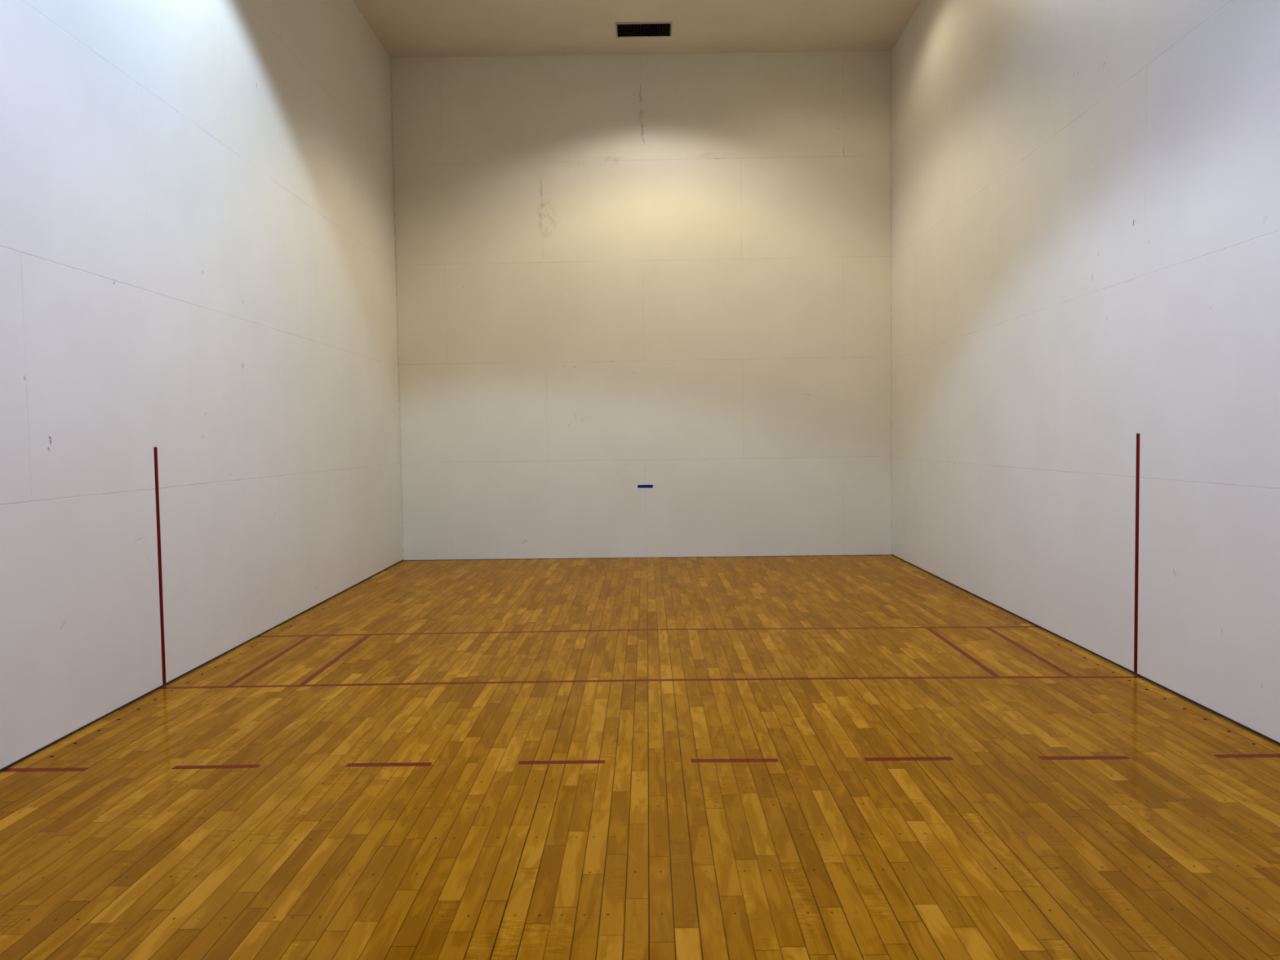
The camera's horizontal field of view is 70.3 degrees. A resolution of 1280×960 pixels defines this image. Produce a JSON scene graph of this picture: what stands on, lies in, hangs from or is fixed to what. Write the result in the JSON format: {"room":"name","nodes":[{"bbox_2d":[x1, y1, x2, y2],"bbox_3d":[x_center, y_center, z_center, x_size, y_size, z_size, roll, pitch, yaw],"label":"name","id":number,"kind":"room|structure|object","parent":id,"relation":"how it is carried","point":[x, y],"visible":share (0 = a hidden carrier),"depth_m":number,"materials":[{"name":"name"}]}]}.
{"room":"sports hall","nodes":[
{"label":"sports hall","id":0,"kind":"room"},
{"bbox_2d":[0,0,402,768],"bbox_3d":[-3.100,-1.843,5.385,0.120,6.304,12.208,-1,3,0],"label":"wall","id":1,"kind":"structure","parent":0,"point":[197,245],"depth_m":5.99,"materials":[{"name":"paint"}]},
{"bbox_2d":[153,447,165,684],"bbox_3d":[-3.008,0.539,5.693,0.001,1.492,0.039,-1,3,0],"label":"line","id":2,"kind":"object","parent":1,"relation":"attached to","point":[155,449],"depth_m":5.69,"materials":[{"name":"red paint"}]},
{"bbox_2d":[0,559,403,772],"bbox_3d":[-2.994,1.299,5.527,0.006,0.011,12.206,-1,3,0],"label":"baseboard","id":3,"kind":"structure","parent":1,"relation":"attached to","point":[269,629],"depth_m":5.62,"materials":[{"name":"black rubber"}]},
{"bbox_2d":[352,0,921,57],"bbox_3d":[-0.088,-5.034,5.214,7.100,0.102,12.700,-1,3,0],"label":"ceiling","id":4,"kind":"structure","parent":0,"point":[405,28],"depth_m":10.48,"materials":[{"name":"paint"}]},
{"bbox_2d":[615,21,672,37],"bbox_3d":[0.043,-5.401,10.586,0.658,0.307,0.386,-1,3,0],"label":"ceiling vent","id":5,"kind":"object","parent":4,"relation":"in","point":[666,26],"visible":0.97,"depth_m":10.76,"materials":[{"name":"black metal"}]},
{"bbox_2d":[0,555,1279,959],"bbox_3d":[0.029,1.293,5.526,6.360,0.061,12.350,-1,3,0],"label":"floor","id":6,"kind":"structure","parent":0,"point":[997,850],"depth_m":3.86,"materials":[{"name":"brown wood"}]},
{"bbox_2d":[2,767,89,771],"bbox_3d":[-2.792,1.359,4.262,0.397,0.001,0.042,-1,3,1],"label":"line dash","id":7,"kind":"object","parent":6,"relation":"on","point":[86,768],"visible":1,"depth_m":4.26,"materials":[{"name":"paint"}]},
{"bbox_2d":[171,764,261,768],"bbox_3d":[-1.991,1.348,4.270,0.402,0.001,0.042,-1,3,-1],"label":"line dash","id":8,"kind":"object","parent":6,"relation":"on","point":[254,766],"visible":1,"depth_m":4.27,"materials":[{"name":"paint"}]},
{"bbox_2d":[226,635,311,686],"bbox_3d":[-2.583,1.259,6.413,0.040,0.001,1.448,-1,3,-1],"label":"line","id":9,"kind":"object","parent":6,"relation":"on","point":[288,649],"visible":1,"depth_m":6.29,"materials":[{"name":"paint"}]},
{"bbox_2d":[298,635,370,684],"bbox_3d":[-2.128,1.252,6.417,0.040,0.001,1.442,-1,3,0],"label":"line","id":10,"kind":"object","parent":6,"relation":"on","point":[306,681],"visible":1,"depth_m":6.29,"materials":[{"name":"paint"}]},
{"bbox_2d":[345,762,432,766],"bbox_3d":[-1.179,1.337,4.267,0.400,0.001,0.043,-1,3,0],"label":"line dash","id":11,"kind":"object","parent":6,"relation":"on","point":[397,764],"visible":1,"depth_m":4.27,"materials":[{"name":"paint"}]},
{"bbox_2d":[518,760,604,764],"bbox_3d":[-0.368,1.325,4.267,0.405,0.001,0.043,-1,3,0],"label":"line dash","id":12,"kind":"object","parent":6,"relation":"on","point":[575,762],"visible":1,"depth_m":4.26,"materials":[{"name":"paint"}]},
{"bbox_2d":[258,626,1037,636],"bbox_3d":[0.056,1.188,7.162,6.114,0.001,0.120,-1,3,0],"label":"line","id":13,"kind":"object","parent":6,"relation":"on","point":[979,626],"visible":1,"depth_m":7.17,"materials":[{"name":"paint"}]},
{"bbox_2d":[159,675,1140,688],"bbox_3d":[0.049,1.256,5.666,6.082,0.001,0.098,-1,3,0],"label":"line","id":14,"kind":"object","parent":6,"relation":"on","point":[1066,677],"visible":1,"depth_m":5.68,"materials":[{"name":"paint"}]},
{"bbox_2d":[690,758,777,762],"bbox_3d":[0.442,1.315,4.259,0.406,0.001,0.042,-1,3,1],"label":"line dash","id":15,"kind":"object","parent":6,"relation":"on","point":[740,760],"visible":1,"depth_m":4.26,"materials":[{"name":"paint"}]},
{"bbox_2d":[863,756,953,760],"bbox_3d":[1.257,1.304,4.249,0.409,0.001,0.044,-1,3,0],"label":"line dash","id":16,"kind":"object","parent":6,"relation":"on","point":[904,758],"visible":1,"depth_m":4.25,"materials":[{"name":"paint"}]},
{"bbox_2d":[926,628,999,676],"bbox_3d":[2.242,1.193,6.386,0.040,0.001,1.432,-1,3,1],"label":"line","id":17,"kind":"object","parent":6,"relation":"on","point":[989,671],"visible":1,"depth_m":6.26,"materials":[{"name":"paint"}]},
{"bbox_2d":[986,627,1072,675],"bbox_3d":[2.700,1.187,6.382,0.040,0.001,1.448,-1,3,2],"label":"line","id":18,"kind":"object","parent":6,"relation":"on","point":[1006,638],"visible":1,"depth_m":6.25,"materials":[{"name":"paint"}]},
{"bbox_2d":[1038,755,1130,759],"bbox_3d":[2.068,1.294,4.231,0.410,0.001,0.042,-1,3,1],"label":"line dash","id":19,"kind":"object","parent":6,"relation":"on","point":[1046,757],"visible":1,"depth_m":4.23,"materials":[{"name":"paint"}]},
{"bbox_2d":[1213,753,1279,757],"bbox_3d":[2.877,1.282,4.226,0.396,0.001,0.044,-1,3,0],"label":"line dash","id":20,"kind":"object","parent":6,"relation":"on","point":[1273,755],"visible":1,"depth_m":4.22,"materials":[{"name":"paint"}]},
{"bbox_2d":[390,50,891,559],"bbox_3d":[0.033,-2.162,11.480,6.224,6.304,0.120,-1,3,1],"label":"wall","id":21,"kind":"structure","parent":0,"point":[615,274],"depth_m":11.42,"materials":[{"name":"paint"}]},
{"bbox_2d":[637,484,653,488],"bbox_3d":[0.068,0.081,11.522,0.201,0.040,0.001,-1,3,1],"label":"tape","id":22,"kind":"object","parent":21,"relation":"attached to","point":[638,486],"visible":1,"depth_m":11.52,"materials":[{"name":"blue plastic"}]},
{"bbox_2d":[403,554,891,560],"bbox_3d":[0.076,0.987,11.561,6.222,0.004,0.003,-1,3,1],"label":"baseboard","id":23,"kind":"structure","parent":21,"relation":"attached to","point":[886,554],"depth_m":11.56,"materials":[{"name":"black rubber"}]},
{"bbox_2d":[891,0,1279,742],"bbox_3d":[3.110,-1.901,5.299,0.120,6.258,12.136,-1,3,1],"label":"wall","id":24,"kind":"structure","parent":0,"point":[1086,193],"depth_m":6.11,"materials":[{"name":"paint"}]},
{"bbox_2d":[891,554,1279,745],"bbox_3d":[3.090,1.219,5.441,0.006,0.011,12.135,-1,3,1],"label":"baseboard","id":25,"kind":"structure","parent":24,"relation":"attached to","point":[1027,620],"depth_m":5.77,"materials":[{"name":"black rubber"}]},
{"bbox_2d":[1133,433,1139,673],"bbox_3d":[3.086,0.458,5.642,0.001,1.492,0.039,-1,3,0],"label":"line","id":26,"kind":"object","parent":24,"relation":"attached to","point":[1137,479],"depth_m":5.64,"materials":[{"name":"red paint"}]}
]}

